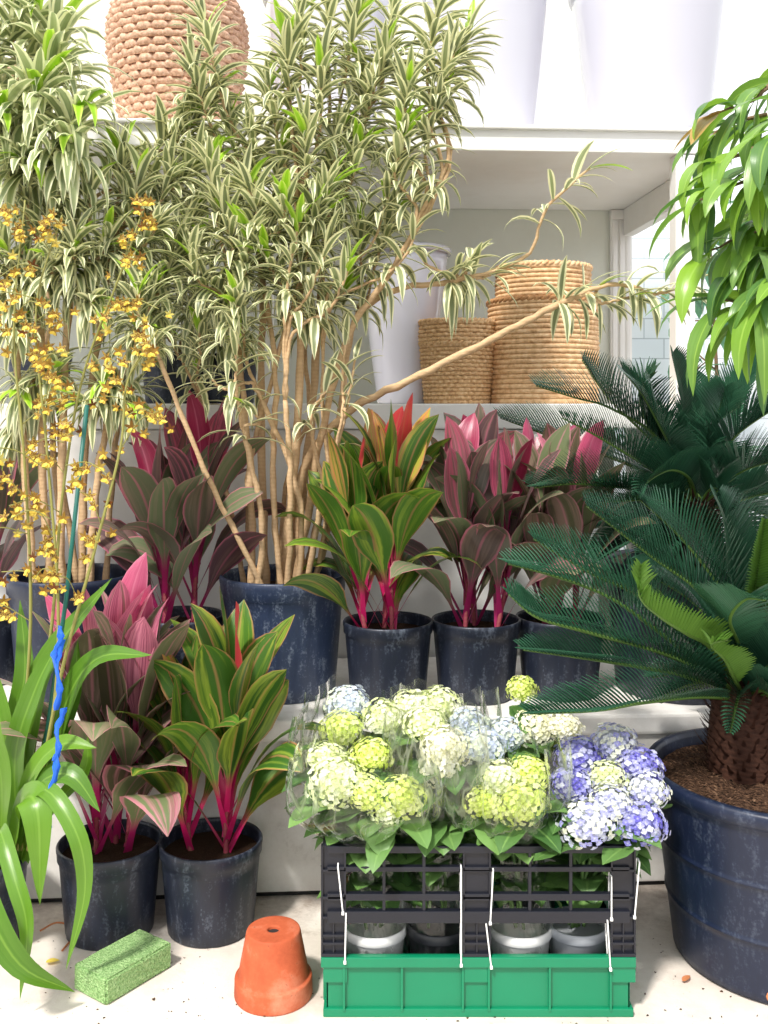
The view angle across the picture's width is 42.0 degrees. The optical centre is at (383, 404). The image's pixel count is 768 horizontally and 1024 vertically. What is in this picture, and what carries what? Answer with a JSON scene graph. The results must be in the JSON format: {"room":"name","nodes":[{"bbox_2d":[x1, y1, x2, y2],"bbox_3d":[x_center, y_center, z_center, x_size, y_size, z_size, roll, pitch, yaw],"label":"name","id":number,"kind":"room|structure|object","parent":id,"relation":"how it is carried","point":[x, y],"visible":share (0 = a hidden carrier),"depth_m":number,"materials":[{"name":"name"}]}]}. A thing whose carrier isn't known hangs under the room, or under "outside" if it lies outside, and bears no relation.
{"room":"flower shop","nodes":[
{"label":"flower shop","id":0,"kind":"room"},
{"bbox_2d":[56,819,162,950],"bbox_3d":[-0.611,1.069,2.230,0.230,0.198,0.230,0,0,-2],"label":"pot","id":1,"kind":"object","parent":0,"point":[122,902],"depth_m":2.15,"materials":[{"name":"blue plastic"}]},
{"bbox_2d":[158,817,262,948],"bbox_3d":[-0.388,1.069,2.240,0.230,0.198,0.230,0,0,-31],"label":"pot","id":2,"kind":"object","parent":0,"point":[210,879],"depth_m":2.16,"materials":[{"name":"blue plastic"}]},
{"bbox_2d":[0,0,613,653],"bbox_3d":[-1.176,-0.482,3.842,4.155,3.300,0.101,0,0,-3],"label":"wall","id":3,"kind":"structure","parent":0,"point":[560,95],"depth_m":3.88,"materials":[{"name":"paint"}]},
{"bbox_2d":[0,884,767,1023],"bbox_3d":[0.000,1.208,2.950,6.400,0.080,5.300,0,0,0],"label":"floor","id":4,"kind":"structure","parent":0,"point":[196,978],"depth_m":2.00,"materials":[{"name":"concrete"}]},
{"bbox_2d":[46,958,59,962],"bbox_3d":[-0.692,1.161,2.089,0.028,0.003,0.017,0,0,0],"label":"fallen leaves","id":5,"kind":"object","parent":4,"relation":"on","point":[50,959],"visible":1,"depth_m":2.09,"materials":[{"name":"yellow plant"}]},
{"bbox_2d":[40,922,69,950],"bbox_3d":[-0.704,1.160,2.192,0.057,0.013,0.113,0,0,-43],"label":"dry leaves","id":6,"kind":"object","parent":4,"relation":"on","point":[47,926],"visible":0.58,"depth_m":2.22,"materials":[{"name":"brown plant"}]},
{"bbox_2d":[0,192,174,997],"bbox_3d":[-0.717,0.365,2.082,0.384,1.605,0.571,0,0,-42],"label":"potted orchid","id":7,"kind":"object","parent":4,"relation":"on","point":[30,795],"visible":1,"depth_m":2.04,"materials":[{"name":"green plant"}]},
{"bbox_2d":[0,552,190,950],"bbox_3d":[-0.623,0.757,2.215,0.514,0.821,0.582,0,0,-38],"label":"cordyline","id":8,"kind":"object","parent":4,"relation":"on","point":[125,852],"visible":0.83,"depth_m":2.19,"materials":[{"name":"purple plant"}]},
{"bbox_2d":[74,929,170,1004],"bbox_3d":[-0.531,1.142,2.038,0.101,0.053,0.171,0,0,36],"label":"brick","id":9,"kind":"object","parent":4,"relation":"on","point":[118,968],"visible":1,"depth_m":2.01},
{"bbox_2d":[117,585,326,948],"bbox_3d":[-0.361,0.791,2.231,0.498,0.753,0.444,0,0,0],"label":"cordyline","id":10,"kind":"object","parent":4,"relation":"on","point":[210,866],"visible":0.98,"depth_m":2.19,"materials":[{"name":"green plant"}]},
{"bbox_2d":[234,916,312,1016],"bbox_3d":[-0.219,1.104,1.985,0.155,0.128,0.155,0,0,0],"label":"terracotta pot","id":11,"kind":"object","parent":4,"relation":"on","point":[273,977],"visible":1,"depth_m":1.94,"materials":[{"name":"orange ceramic"}]},
{"bbox_2d":[3,654,710,902],"bbox_3d":[-0.117,0.957,2.661,5.000,0.422,0.585,0,0,-3],"label":"concrete ledge","id":12,"kind":"object","parent":4,"relation":"on","point":[289,864],"visible":0.22,"depth_m":2.38,"materials":[{"name":"white concrete"}]},
{"bbox_2d":[0,437,57,684],"bbox_3d":[-1.106,0.398,2.713,0.421,0.696,0.379,0,0,-44],"label":"cordyline","id":13,"kind":"object","parent":12,"relation":"on","point":[10,550],"visible":0.27,"depth_m":2.70,"materials":[{"name":"purple plant"}]},
{"bbox_2d":[0,598,13,684],"bbox_3d":[-1.083,0.647,2.720,0.230,0.198,0.230,0,0,-40],"label":"pot","id":14,"kind":"object","parent":13,"relation":"on","point":[6,647],"depth_m":2.66,"materials":[{"name":"blue plastic"}]},
{"bbox_2d":[0,71,252,701],"bbox_3d":[-0.743,-0.077,2.580,0.791,1.646,0.479,0,0,0],"label":"dracaena","id":15,"kind":"object","parent":12,"relation":"on","point":[82,289],"visible":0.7,"depth_m":2.53,"materials":[{"name":"green plant"}]},
{"bbox_2d":[6,563,126,701],"bbox_3d":[-0.821,0.594,2.630,0.330,0.305,0.330,0,0,-3],"label":"pot","id":16,"kind":"object","parent":15,"relation":"on","point":[100,574],"depth_m":2.50,"materials":[{"name":"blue plastic"}]},
{"bbox_2d":[79,390,285,663],"bbox_3d":[-0.543,0.353,2.619,0.541,0.785,0.448,0,0,37],"label":"cordyline","id":17,"kind":"object","parent":12,"relation":"on","point":[177,513],"visible":0.6,"depth_m":2.57,"materials":[{"name":"purple plant"}]},
{"bbox_2d":[154,605,223,663],"bbox_3d":[-0.534,0.647,2.620,0.230,0.198,0.230,0,0,33],"label":"pot","id":18,"kind":"object","parent":17,"relation":"on","point":[185,613],"depth_m":2.62,"materials":[{"name":"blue plastic"}]},
{"bbox_2d":[276,392,482,704],"bbox_3d":[-0.029,0.357,2.541,0.497,0.777,0.498,0,0,-44],"label":"cordyline","id":19,"kind":"object","parent":12,"relation":"on","point":[372,510],"visible":0.96,"depth_m":2.47,"materials":[{"name":"green plant"}]},
{"bbox_2d":[93,0,710,704],"bbox_3d":[0.066,-0.218,2.593,1.571,1.927,0.497,0,0,-2],"label":"dracaena","id":20,"kind":"object","parent":12,"relation":"on","point":[308,652],"visible":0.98,"depth_m":2.53,"materials":[{"name":"plant"}]},
{"bbox_2d":[219,564,344,704],"bbox_3d":[-0.265,0.594,2.620,0.330,0.305,0.330,0,0,-34],"label":"pot","id":21,"kind":"object","parent":20,"relation":"on","point":[308,652],"depth_m":2.49,"materials":[{"name":"plastic"}]},
{"bbox_2d":[390,403,587,705],"bbox_3d":[0.255,0.370,2.579,0.514,0.752,0.496,0,0,0],"label":"cordyline","id":22,"kind":"object","parent":12,"relation":"on","point":[475,648],"visible":0.88,"depth_m":2.51,"materials":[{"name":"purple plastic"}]},
{"bbox_2d":[505,417,657,701],"bbox_3d":[0.471,0.389,2.624,0.501,0.714,0.493,0,0,0],"label":"cordyline","id":23,"kind":"object","parent":12,"relation":"on","point":[569,507],"visible":0.51,"depth_m":2.54,"materials":[{"name":"purple plant"}]},
{"bbox_2d":[493,345,767,704],"bbox_3d":[0.780,0.276,2.598,0.948,0.940,0.581,0,0,0],"label":"cycad","id":24,"kind":"object","parent":12,"relation":"on","point":[697,450],"visible":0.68,"depth_m":2.59,"materials":[{"name":"green plant"}]},
{"bbox_2d":[0,118,718,657],"bbox_3d":[-0.814,0.167,3.355,3.620,2.003,0.905,0,0,-3],"label":"shelving","id":25,"kind":"object","parent":4,"relation":"on","point":[506,167],"visible":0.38,"depth_m":3.00,"materials":[{"name":"white paint"}]},
{"bbox_2d":[0,0,143,396],"bbox_3d":[-0.901,-0.571,2.779,0.609,1.135,1.041,0,0,0],"label":"dracaena","id":26,"kind":"object","parent":25,"relation":"on","point":[45,32],"visible":0.78,"depth_m":2.46,"materials":[{"name":"green plant"}]},
{"bbox_2d":[9,352,72,396],"bbox_3d":[-1.101,-0.084,3.200,0.200,0.160,0.200,0,0,-21],"label":"pot","id":27,"kind":"object","parent":26,"relation":"on","point":[27,363],"depth_m":3.11,"materials":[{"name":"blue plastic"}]},
{"bbox_2d":[109,158,226,403],"bbox_3d":[-0.662,-0.407,3.105,0.398,0.806,0.400,0,0,-42],"label":"dracaena","id":28,"kind":"object","parent":25,"relation":"on","point":[165,394],"visible":0.15,"depth_m":3.11,"materials":[{"name":"green plant"}]},
{"bbox_2d":[143,352,200,403],"bbox_3d":[-0.678,-0.084,3.200,0.200,0.160,0.200,0,0,12],"label":"pot","id":29,"kind":"object","parent":28,"relation":"on","point":[165,394],"depth_m":3.12,"materials":[{"name":"blue plastic"}]},
{"bbox_2d":[104,0,249,119],"bbox_3d":[-0.680,-1.124,3.300,0.472,0.577,0.475,0,0,-31],"label":"basket","id":30,"kind":"object","parent":25,"relation":"on","point":[137,32],"visible":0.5,"depth_m":3.12,"materials":[{"name":"wicker"}]},
{"bbox_2d":[191,232,257,403],"bbox_3d":[-0.476,-0.287,3.166,0.356,0.566,0.316,0,0,30],"label":"dracaena","id":31,"kind":"object","parent":25,"relation":"on","point":[213,394],"visible":0.2,"depth_m":3.16,"materials":[{"name":"plant"}]},
{"bbox_2d":[201,353,257,403],"bbox_3d":[-0.507,-0.084,3.250,0.200,0.160,0.200,0,0,21],"label":"pot","id":32,"kind":"object","parent":31,"relation":"on","point":[213,394],"depth_m":3.17,"materials":[{"name":"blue plastic"}]},
{"bbox_2d":[262,0,388,121],"bbox_3d":[-0.181,-1.100,3.350,0.454,0.530,0.454,0,0,0],"label":"vase","id":33,"kind":"object","parent":25,"relation":"on","point":[270,11],"visible":0.15,"depth_m":3.19,"materials":[{"name":"white plastic"}]},
{"bbox_2d":[357,241,451,403],"bbox_3d":[0.063,-0.259,3.300,0.324,0.510,0.324,0,0,0],"label":"vase","id":34,"kind":"object","parent":25,"relation":"on","point":[399,359],"visible":0.56,"depth_m":3.20,"materials":[{"name":"white ceramic"}]},
{"bbox_2d":[418,340,494,403],"bbox_3d":[0.235,-0.104,3.220,0.263,0.199,0.261,0,0,0],"label":"seagrass basket","id":35,"kind":"object","parent":25,"relation":"on","point":[461,381],"visible":0.84,"depth_m":3.12,"materials":[{"name":"beige wicker"}]},
{"bbox_2d":[418,317,495,371],"bbox_3d":[0.235,-0.186,3.220,0.261,0.174,0.263,0,0,-7],"label":"seagrass basket","id":36,"kind":"object","parent":35,"relation":"in","point":[430,329],"visible":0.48,"depth_m":3.11,"materials":[{"name":"beige wicker"}]},
{"bbox_2d":[422,0,547,124],"bbox_3d":[0.332,-1.090,3.250,0.424,0.510,0.424,0,0,0],"label":"vase","id":37,"kind":"object","parent":25,"relation":"on","point":[509,95],"visible":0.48,"depth_m":3.09,"materials":[{"name":"white ceramic"}]},
{"bbox_2d":[486,294,601,403],"bbox_3d":[0.515,-0.173,3.240,0.372,0.336,0.370,0,0,0],"label":"rattan basket","id":38,"kind":"object","parent":25,"relation":"on","point":[527,350],"visible":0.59,"depth_m":3.08,"materials":[{"name":"beige wicker"}]},
{"bbox_2d":[494,259,592,297],"bbox_3d":[0.515,-0.345,3.240,0.320,0.211,0.319,0,0,0],"label":"rattan basket","id":39,"kind":"object","parent":38,"relation":"in","point":[546,270],"visible":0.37,"depth_m":3.10,"materials":[{"name":"beige wicker"}]},
{"bbox_2d":[567,0,725,127],"bbox_3d":[0.871,-1.100,3.300,0.524,0.530,0.524,0,0,0],"label":"vase","id":40,"kind":"object","parent":25,"relation":"on","point":[642,63],"visible":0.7,"depth_m":3.11,"materials":[{"name":"white ceramic"}]},
{"bbox_2d":[0,938,757,1023],"bbox_3d":[0.021,1.166,2.120,1.826,0.004,0.522,0,0,0],"label":"crumbs","id":41,"kind":"object","parent":4,"relation":"on","point":[653,938],"visible":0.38,"depth_m":1.94,"materials":[{"name":"soil"}]},
{"bbox_2d":[321,872,635,1016],"bbox_3d":[0.180,1.110,2.098,0.600,0.116,0.389,0,0,0],"label":"crate","id":42,"kind":"object","parent":4,"relation":"on","point":[368,985],"visible":0.54,"depth_m":1.91,"materials":[{"name":"plastic"}]},
{"bbox_2d":[288,679,428,907],"bbox_3d":[-0.046,0.884,2.162,0.278,0.546,0.272,0,0,34],"label":"plant","id":43,"kind":"object","parent":42,"relation":"in","point":[349,706],"visible":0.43,"depth_m":2.14,"materials":[{"name":"green plant"}]},
{"bbox_2d":[281,724,444,953],"bbox_3d":[-0.046,0.905,1.983,0.326,0.502,0.294,0,0,0],"label":"plant","id":44,"kind":"object","parent":42,"relation":"in","point":[355,803],"visible":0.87,"depth_m":1.94,"materials":[{"name":"green plant"}]},
{"bbox_2d":[363,680,504,907],"bbox_3d":[0.127,0.882,2.164,0.300,0.549,0.257,0,0,24],"label":"plant","id":45,"kind":"object","parent":42,"relation":"in","point":[438,699],"visible":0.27,"depth_m":2.15,"materials":[{"name":"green plant"}]},
{"bbox_2d":[381,701,499,953],"bbox_3d":[0.105,0.880,2.011,0.265,0.552,0.237,0,0,42],"label":"plant","id":46,"kind":"object","parent":42,"relation":"in","point":[423,938],"visible":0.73,"depth_m":1.97,"materials":[{"name":"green plant"}]},
{"bbox_2d":[321,787,635,956],"bbox_3d":[0.180,0.945,2.098,0.600,0.210,0.389,0,0,0],"label":"crate","id":47,"kind":"object","parent":42,"relation":"on","point":[476,864],"visible":0.56,"depth_m":1.91,"materials":[{"name":"plastic"}]},
{"bbox_2d":[337,863,343,914],"bbox_3d":[-0.082,0.922,1.911,0.013,0.095,0.025,0,0,0],"label":"tie","id":48,"kind":"object","parent":47,"relation":"attached to","point":[342,912],"visible":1,"depth_m":1.90,"materials":[{"name":"plastic"}]},
{"bbox_2d":[344,913,346,964],"bbox_3d":[-0.074,1.014,1.911,0.006,0.099,0.025,0,0,0],"label":"tie","id":49,"kind":"object","parent":47,"relation":"attached to","point":[345,913],"visible":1,"depth_m":1.90,"materials":[{"name":"plastic"}]},
{"bbox_2d":[460,863,462,967],"bbox_3d":[0.147,0.974,1.911,0.005,0.190,0.025,0,0,0],"label":"tie","id":50,"kind":"object","parent":47,"relation":"attached to","point":[461,964],"visible":0.99,"depth_m":1.90,"materials":[{"name":"plastic"}]},
{"bbox_2d":[485,923,492,969],"bbox_3d":[0.200,1.029,1.911,0.013,0.087,0.025,0,0,0],"label":"tie","id":51,"kind":"object","parent":47,"relation":"attached to","point":[491,966],"visible":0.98,"depth_m":1.90,"materials":[{"name":"plastic"}]},
{"bbox_2d":[489,868,493,924],"bbox_3d":[0.204,0.934,1.911,0.010,0.108,0.025,0,0,0],"label":"tie","id":52,"kind":"object","parent":47,"relation":"attached to","point":[492,872],"visible":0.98,"depth_m":1.90,"materials":[{"name":"plastic"}]},
{"bbox_2d":[605,920,611,971],"bbox_3d":[0.428,1.027,1.911,0.010,0.099,0.025,0,0,0],"label":"tie","id":53,"kind":"object","parent":47,"relation":"attached to","point":[607,930],"visible":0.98,"depth_m":1.90,"materials":[{"name":"plastic"}]},
{"bbox_2d":[608,872,612,920],"bbox_3d":[0.432,0.937,1.911,0.005,0.087,0.025,0,0,0],"label":"tie","id":54,"kind":"object","parent":47,"relation":"attached to","point":[609,874],"visible":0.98,"depth_m":1.90,"materials":[{"name":"plastic"}]},
{"bbox_2d":[633,857,639,918],"bbox_3d":[0.480,0.922,1.911,0.013,0.110,0.025,0,0,0],"label":"tie","id":55,"kind":"object","parent":47,"relation":"attached to","point":[634,915],"visible":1,"depth_m":1.90,"materials":[{"name":"plastic"}]},
{"bbox_2d":[443,717,576,953],"bbox_3d":[0.243,0.901,1.983,0.279,0.511,0.255,0,0,26],"label":"plant","id":56,"kind":"object","parent":42,"relation":"in","point":[514,791],"visible":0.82,"depth_m":1.94,"materials":[{"name":"green plant"}]},
{"bbox_2d":[485,675,589,907],"bbox_3d":[0.326,0.875,2.156,0.262,0.563,0.265,0,0,-41],"label":"plant","id":57,"kind":"object","parent":42,"relation":"in","point":[520,728],"visible":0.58,"depth_m":2.11,"materials":[{"name":"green plant"}]},
{"bbox_2d":[533,722,672,953],"bbox_3d":[0.429,0.908,1.998,0.295,0.498,0.273,0,0,0],"label":"plant","id":58,"kind":"object","parent":42,"relation":"in","point":[625,814],"visible":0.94,"depth_m":1.95,"materials":[{"name":"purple plant"}]},
{"bbox_2d":[499,483,767,1003],"bbox_3d":[0.746,0.670,2.138,1.011,0.996,0.665,0,0,0],"label":"cycad","id":59,"kind":"object","parent":4,"relation":"on","point":[715,853],"visible":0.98,"depth_m":2.09,"materials":[{"name":"green plant"}]},
{"bbox_2d":[682,975,689,980],"bbox_3d":[0.614,1.161,2.028,0.013,0.003,0.030,0,0,44],"label":"fallen leaf","id":60,"kind":"object","parent":4,"relation":"on","point":[686,977],"visible":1,"depth_m":2.03,"materials":[{"name":"orange plant"}]},
{"bbox_2d":[647,68,767,416],"bbox_3d":[1.000,0.142,2.123,0.986,2.052,0.623,0,0,0],"label":"weeping ficus","id":61,"kind":"object","parent":4,"relation":"on","point":[741,262],"visible":1,"depth_m":1.92,"materials":[{"name":"green plant"}]},
{"bbox_2d":[661,200,764,513],"bbox_3d":[1.460,0.098,4.473,0.515,2.140,0.521,0,0,38],"label":"leafy shrub","id":62,"kind":"object","parent":4,"relation":"on","point":[698,305],"visible":0.05,"depth_m":4.50,"materials":[{"name":"green plant"}]},
{"bbox_2d":[343,611,432,704],"bbox_3d":[0.010,0.647,2.550,0.230,0.198,0.230,0,0,8],"label":"pot","id":63,"kind":"object","parent":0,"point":[385,652],"depth_m":2.46,"materials":[{"name":"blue plastic"}]},
{"bbox_2d":[432,609,520,705],"bbox_3d":[0.236,0.647,2.570,0.230,0.198,0.230,0,0,12],"label":"pot","id":64,"kind":"object","parent":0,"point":[473,650],"depth_m":2.48,"materials":[{"name":"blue plastic"}]},
{"bbox_2d":[516,607,604,701],"bbox_3d":[0.458,0.647,2.600,0.230,0.198,0.230,0,0,1],"label":"pot","id":65,"kind":"object","parent":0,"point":[546,670],"depth_m":2.52,"materials":[{"name":"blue plastic"}]},
{"bbox_2d":[603,548,726,704],"bbox_3d":[0.783,0.576,2.645,0.400,0.340,0.400,0,0,0],"label":"pot","id":66,"kind":"object","parent":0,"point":[692,701],"depth_m":2.55,"materials":[{"name":"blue plastic"}]},
{"bbox_2d":[614,229,767,549],"bbox_3d":[2.100,0.143,5.050,2.200,2.050,0.100,0,0,0],"label":"window","id":67,"kind":"structure","parent":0,"point":[645,343],"depth_m":5.00,"materials":[{"name":"glass"}]},
{"bbox_2d":[647,727,767,1003],"bbox_3d":[0.851,0.972,2.138,0.568,0.392,0.568,0,0,0],"label":"pot","id":68,"kind":"object","parent":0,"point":[715,853],"depth_m":2.00,"materials":[{"name":"blue plastic"}]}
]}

